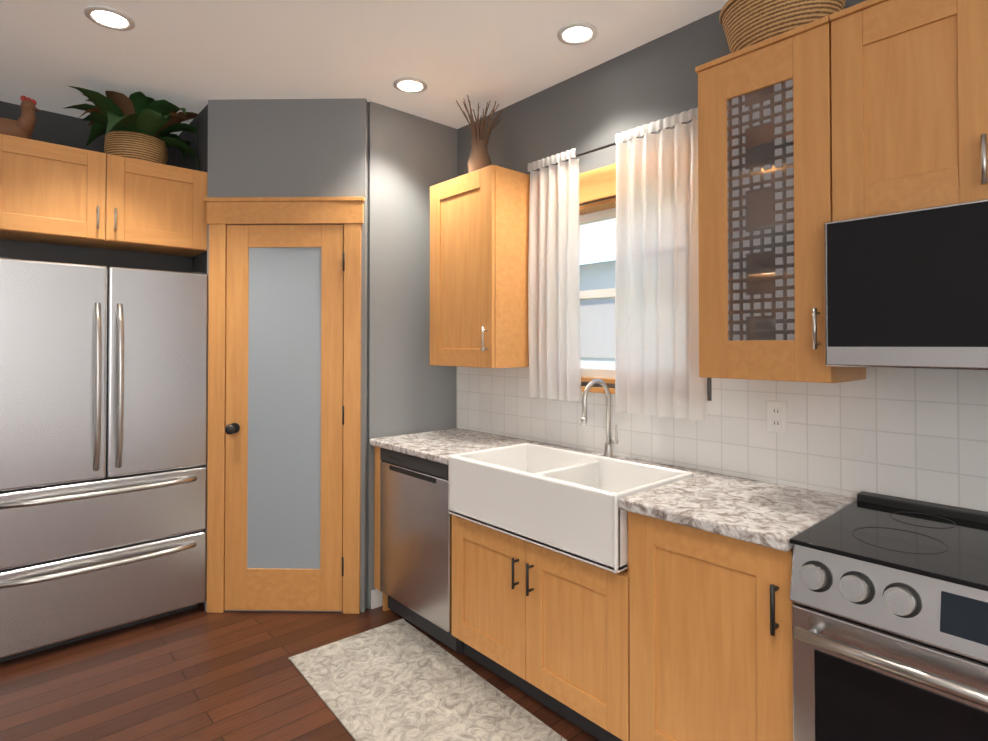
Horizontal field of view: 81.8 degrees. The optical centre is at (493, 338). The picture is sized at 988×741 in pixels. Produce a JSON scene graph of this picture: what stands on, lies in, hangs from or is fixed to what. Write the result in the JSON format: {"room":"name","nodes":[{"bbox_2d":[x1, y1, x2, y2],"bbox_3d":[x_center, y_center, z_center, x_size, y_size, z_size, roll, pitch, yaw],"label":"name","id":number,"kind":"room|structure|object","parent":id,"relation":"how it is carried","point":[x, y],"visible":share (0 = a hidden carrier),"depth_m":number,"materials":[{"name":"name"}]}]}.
{"room":"kitchen","nodes":[
{"label":"kitchen","id":0,"kind":"room"},
{"bbox_2d":[0,101,174,165],"bbox_3d":[-3.179,0.079,2.744,5.400,2.750,0.150,1,-1,-42],"label":"wall","id":1,"kind":"structure","parent":0,"point":[60,129],"depth_m":3.28,"materials":[{"name":"grey paint"}]},
{"bbox_2d":[0,134,207,272],"bbox_3d":[-2.082,-0.635,2.994,0.927,0.535,0.635,1,-1,-42],"label":"upper cabinet","id":2,"kind":"object","parent":1,"relation":"attached to","point":[64,204],"visible":0.98,"depth_m":2.81,"materials":[{"name":"brown wood"}]},
{"bbox_2d":[0,96,41,138],"bbox_3d":[-2.356,-1.074,2.711,0.326,0.332,0.109,1,-1,-42],"label":"rooster figurine","id":3,"kind":"object","parent":2,"relation":"on","point":[23,125],"visible":0.83,"depth_m":2.75,"materials":[{"name":"brown ceramic"}]},
{"bbox_2d":[62,85,197,169],"bbox_3d":[-2.038,-1.087,3.173,0.617,0.368,0.724,1,-1,-42],"label":"potted plant","id":4,"kind":"object","parent":2,"relation":"on","point":[139,125],"visible":0.9,"depth_m":3.02,"materials":[{"name":"plant"}]},
{"bbox_2d":[175,104,207,605],"bbox_3d":[-1.768,0.088,3.414,0.100,2.750,0.733,1,-1,-42],"label":"wall","id":5,"kind":"structure","parent":0,"point":[199,146],"depth_m":3.27,"materials":[{"name":"grey paint"}]},
{"bbox_2d":[205,98,367,611],"bbox_3d":[-1.118,0.084,3.113,0.857,2.750,0.100,0,-1,1],"label":"wall","id":6,"kind":"structure","parent":0,"point":[287,147],"depth_m":3.08,"materials":[{"name":"grey paint"}]},
{"bbox_2d":[225,225,344,610],"bbox_3d":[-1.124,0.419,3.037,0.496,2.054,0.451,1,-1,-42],"label":"pantry door","id":7,"kind":"structure","parent":6,"relation":"in","point":[284,420],"depth_m":3.05,"materials":[{"name":"brown wood"}]},
{"bbox_2d":[205,197,364,613],"bbox_3d":[-1.119,0.352,3.043,0.857,2.212,0.031,0,-1,1],"label":"door frame","id":8,"kind":"structure","parent":6,"relation":"attached to","point":[224,212],"depth_m":3.04,"materials":[{"name":"brown wood"}]},
{"bbox_2d":[0,603,599,740],"bbox_3d":[-0.634,1.471,-0.001,5.550,0.100,7.610,1,-1,-42],"label":"floor","id":9,"kind":"structure","parent":0,"point":[199,673],"depth_m":2.39,"materials":[{"name":"brown wood"}]},
{"bbox_2d":[0,257,208,661],"bbox_3d":[-2.098,0.552,3.011,0.905,1.811,0.828,1,-1,-42],"label":"fridge","id":10,"kind":"object","parent":9,"relation":"on","point":[103,434],"visible":1,"depth_m":2.72,"materials":[{"name":"grey metal"}]},
{"bbox_2d":[374,446,389,610],"bbox_3d":[-0.411,1.020,3.256,0.572,0.882,0.072,1,-1,-42],"label":"cabinet filler","id":11,"kind":"object","parent":9,"relation":"on","point":[377,526],"visible":0.21,"depth_m":3.07,"materials":[{"name":"brown wood"}]},
{"bbox_2d":[380,448,463,653],"bbox_3d":[-0.190,1.018,2.998,0.588,0.878,0.599,1,-1,-42],"label":"dishwasher","id":12,"kind":"object","parent":9,"relation":"on","point":[415,551],"visible":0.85,"depth_m":2.77,"materials":[{"name":"grey metal"}]},
{"bbox_2d":[288,619,566,740],"bbox_3d":[-0.123,1.440,2.050,0.688,0.009,1.866,1,-1,-42],"label":"rug","id":13,"kind":"object","parent":9,"relation":"on","point":[401,680],"visible":1,"depth_m":2.32,"materials":[{"name":"beige fabric"}]},
{"bbox_2d":[452,511,629,740],"bbox_3d":[0.323,1.009,2.410,0.608,0.882,0.951,1,-1,-42],"label":"base cabinet","id":14,"kind":"object","parent":9,"relation":"on","point":[548,628],"visible":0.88,"depth_m":2.16,"materials":[{"name":"brown wood"}]},
{"bbox_2d":[370,428,856,551],"bbox_3d":[0.269,0.551,2.479,0.606,0.035,2.147,1,-1,-42],"label":"countertop","id":15,"kind":"structure","parent":14,"relation":"on","point":[772,515],"depth_m":1.86,"materials":[{"name":"stone"}]},
{"bbox_2d":[448,443,692,573],"bbox_3d":[0.283,0.651,2.379,0.500,0.262,0.911,1,-1,-42],"label":"farmhouse sink","id":16,"kind":"object","parent":15,"relation":"in","point":[561,501],"visible":0.88,"depth_m":2.25,"materials":[{"name":"white ceramic"}]},
{"bbox_2d":[581,379,617,457],"bbox_3d":[0.466,0.355,2.498,0.215,0.356,0.088,1,-1,-42],"label":"faucet","id":17,"kind":"object","parent":15,"relation":"on","point":[608,450],"visible":1,"depth_m":2.54,"materials":[{"name":"silver metal"}]},
{"bbox_2d":[629,512,794,740],"bbox_3d":[0.814,1.003,1.863,0.608,0.882,0.511,1,-1,-42],"label":"base cabinet","id":18,"kind":"object","parent":9,"relation":"on","point":[710,636],"visible":0.6,"depth_m":1.68,"materials":[{"name":"brown wood"}]},
{"bbox_2d":[790,491,987,740],"bbox_3d":[1.216,0.966,1.366,0.654,0.944,0.756,1,-1,-42],"label":"range","id":19,"kind":"object","parent":9,"relation":"on","point":[888,595],"visible":1,"depth_m":1.35,"materials":[{"name":"grey metal"}]},
{"bbox_2d":[0,0,727,134],"bbox_3d":[-0.634,-1.379,0.034,5.550,0.100,7.610,1,-1,-42],"label":"ceiling","id":20,"kind":"structure","parent":0,"point":[194,56],"depth_m":2.56,"materials":[{"name":"white paint"}]},
{"bbox_2d":[84,5,134,30],"bbox_3d":[-1.557,-1.296,2.314,0.172,0.010,0.172,1,-1,-42],"label":"recessed light","id":21,"kind":"object","parent":20,"relation":"in","point":[109,17],"visible":1,"depth_m":2.31,"materials":[{"name":"white"}]},
{"bbox_2d":[393,77,426,92],"bbox_3d":[-0.427,-1.288,2.911,0.172,0.010,0.172,1,-1,-42],"label":"recessed light","id":22,"kind":"object","parent":20,"relation":"in","point":[409,85],"visible":1,"depth_m":2.90,"materials":[{"name":"white"}]},
{"bbox_2d":[557,22,597,44],"bbox_3d":[0.354,-1.294,2.429,0.172,0.010,0.172,1,-1,-42],"label":"recessed light","id":23,"kind":"object","parent":20,"relation":"in","point":[577,33],"visible":1,"depth_m":2.42,"materials":[{"name":"white"}]},
{"bbox_2d":[367,101,457,608],"bbox_3d":[-0.482,0.086,3.327,0.603,2.750,0.100,1,-1,-42],"label":"wall","id":24,"kind":"structure","parent":0,"point":[412,159],"depth_m":3.23,"materials":[{"name":"grey paint"}]},
{"bbox_2d":[371,589,382,608],"bbox_3d":[-0.640,1.369,-0.106,5.398,0.100,7.458,1,-1,-42],"label":"baseboard","id":25,"kind":"structure","parent":24,"relation":"attached to","point":[376,598],"depth_m":3.09,"materials":[{"name":"white"}]},
{"bbox_2d":[457,0,865,471],"bbox_3d":[1.377,0.068,1.818,0.150,2.750,7.610,1,-1,-42],"label":"wall","id":26,"kind":"structure","parent":0,"point":[604,103],"depth_m":2.67,"materials":[{"name":"grey paint"}]},
{"bbox_2d":[430,165,529,367],"bbox_3d":[-0.074,-0.347,3.054,0.362,0.990,0.520,1,-1,-42],"label":"upper cabinet","id":27,"kind":"object","parent":26,"relation":"attached to","point":[479,233],"visible":1,"depth_m":2.89,"materials":[{"name":"brown wood"}]},
{"bbox_2d":[456,95,502,172],"bbox_3d":[-0.064,-1.053,3.077,0.277,0.419,0.275,1,-1,-42],"label":"vase","id":28,"kind":"object","parent":27,"relation":"on","point":[479,157],"visible":0.71,"depth_m":3.03,"materials":[{"name":"brown ceramic"}]},
{"bbox_2d":[533,120,691,170],"bbox_3d":[0.547,-0.863,2.570,0.095,0.036,1.004,1,-1,-42],"label":"curtain rod","id":29,"kind":"object","parent":26,"relation":"attached to","point":[595,149],"visible":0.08,"depth_m":2.59,"materials":[{"name":"black metal"}]},
{"bbox_2d":[528,148,580,400],"bbox_3d":[0.286,-0.299,2.794,0.066,1.187,0.325,1,-1,-42],"label":"curtain","id":30,"kind":"object","parent":29,"relation":"hanging from","point":[554,303],"visible":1,"depth_m":2.78,"materials":[{"name":"white fabric"}]},
{"bbox_2d":[615,108,706,420],"bbox_3d":[0.682,-0.289,2.350,0.064,1.217,0.433,1,-1,-42],"label":"curtain","id":31,"kind":"object","parent":29,"relation":"hanging from","point":[657,307],"visible":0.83,"depth_m":2.34,"materials":[{"name":"white fabric"}]},
{"bbox_2d":[579,163,707,400],"bbox_3d":[0.583,-0.272,2.662,0.161,1.050,0.932,1,-1,-42],"label":"window","id":32,"kind":"structure","parent":26,"relation":"in","point":[597,184],"depth_m":2.73,"materials":[{"name":"brown wood"}]},
{"bbox_2d":[457,366,987,511],"bbox_3d":[0.880,0.459,2.247,0.010,0.741,3.312,1,-1,-42],"label":"tile backsplash","id":33,"kind":"structure","parent":26,"relation":"attached to","point":[916,434],"depth_m":1.99,"materials":[{"name":"white tile"}]},
{"bbox_2d":[766,401,786,433],"bbox_3d":[1.026,0.286,2.072,0.009,0.116,0.072,1,-1,-42],"label":"electrical outlet plate","id":34,"kind":"object","parent":33,"relation":"attached to","point":[776,415],"visible":1,"depth_m":2.07,"materials":[{"name":"white plastic"}]},
{"bbox_2d":[695,16,865,382],"bbox_3d":[0.948,-0.402,1.913,0.363,1.073,0.418,1,-1,-42],"label":"upper cabinet","id":35,"kind":"object","parent":26,"relation":"attached to","point":[764,161],"visible":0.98,"depth_m":1.80,"materials":[{"name":"brown wood"}]},
{"bbox_2d":[719,0,845,52],"bbox_3d":[0.971,-1.079,1.918,0.314,0.280,0.418,1,-1,-42],"label":"wicker basket","id":36,"kind":"object","parent":35,"relation":"on","point":[746,23],"visible":0.65,"depth_m":1.84,"materials":[{"name":"brown wicker"}]},
{"bbox_2d":[829,0,987,220],"bbox_3d":[1.337,-0.639,1.482,0.363,0.611,0.743,1,-1,-42],"label":"upper cabinet","id":37,"kind":"object","parent":26,"relation":"attached to","point":[909,88],"visible":0.79,"depth_m":1.53,"materials":[{"name":"brown wood"}]},
{"bbox_2d":[824,199,987,369],"bbox_3d":[1.308,-0.126,1.450,0.440,0.408,0.739,1,-1,-42],"label":"microwave","id":38,"kind":"object","parent":37,"relation":"attached to","point":[907,289],"visible":1,"depth_m":1.46,"materials":[{"name":"grey"}]},
{"label":"outside","id":39,"kind":"structure","parent":0,"visible":0},
{"bbox_3d":[6.196,2.056,6.912,13.840,0.100,26.000,1,-1,-42],"label":"ground","id":40,"kind":"structure","parent":39,"visible":0},
{"bbox_2d":[580,218,615,368],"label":"window","id":41,"kind":"structure","parent":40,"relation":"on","point":[594,240],"depth_m":10.20,"materials":[{"name":"grey"}]}
]}

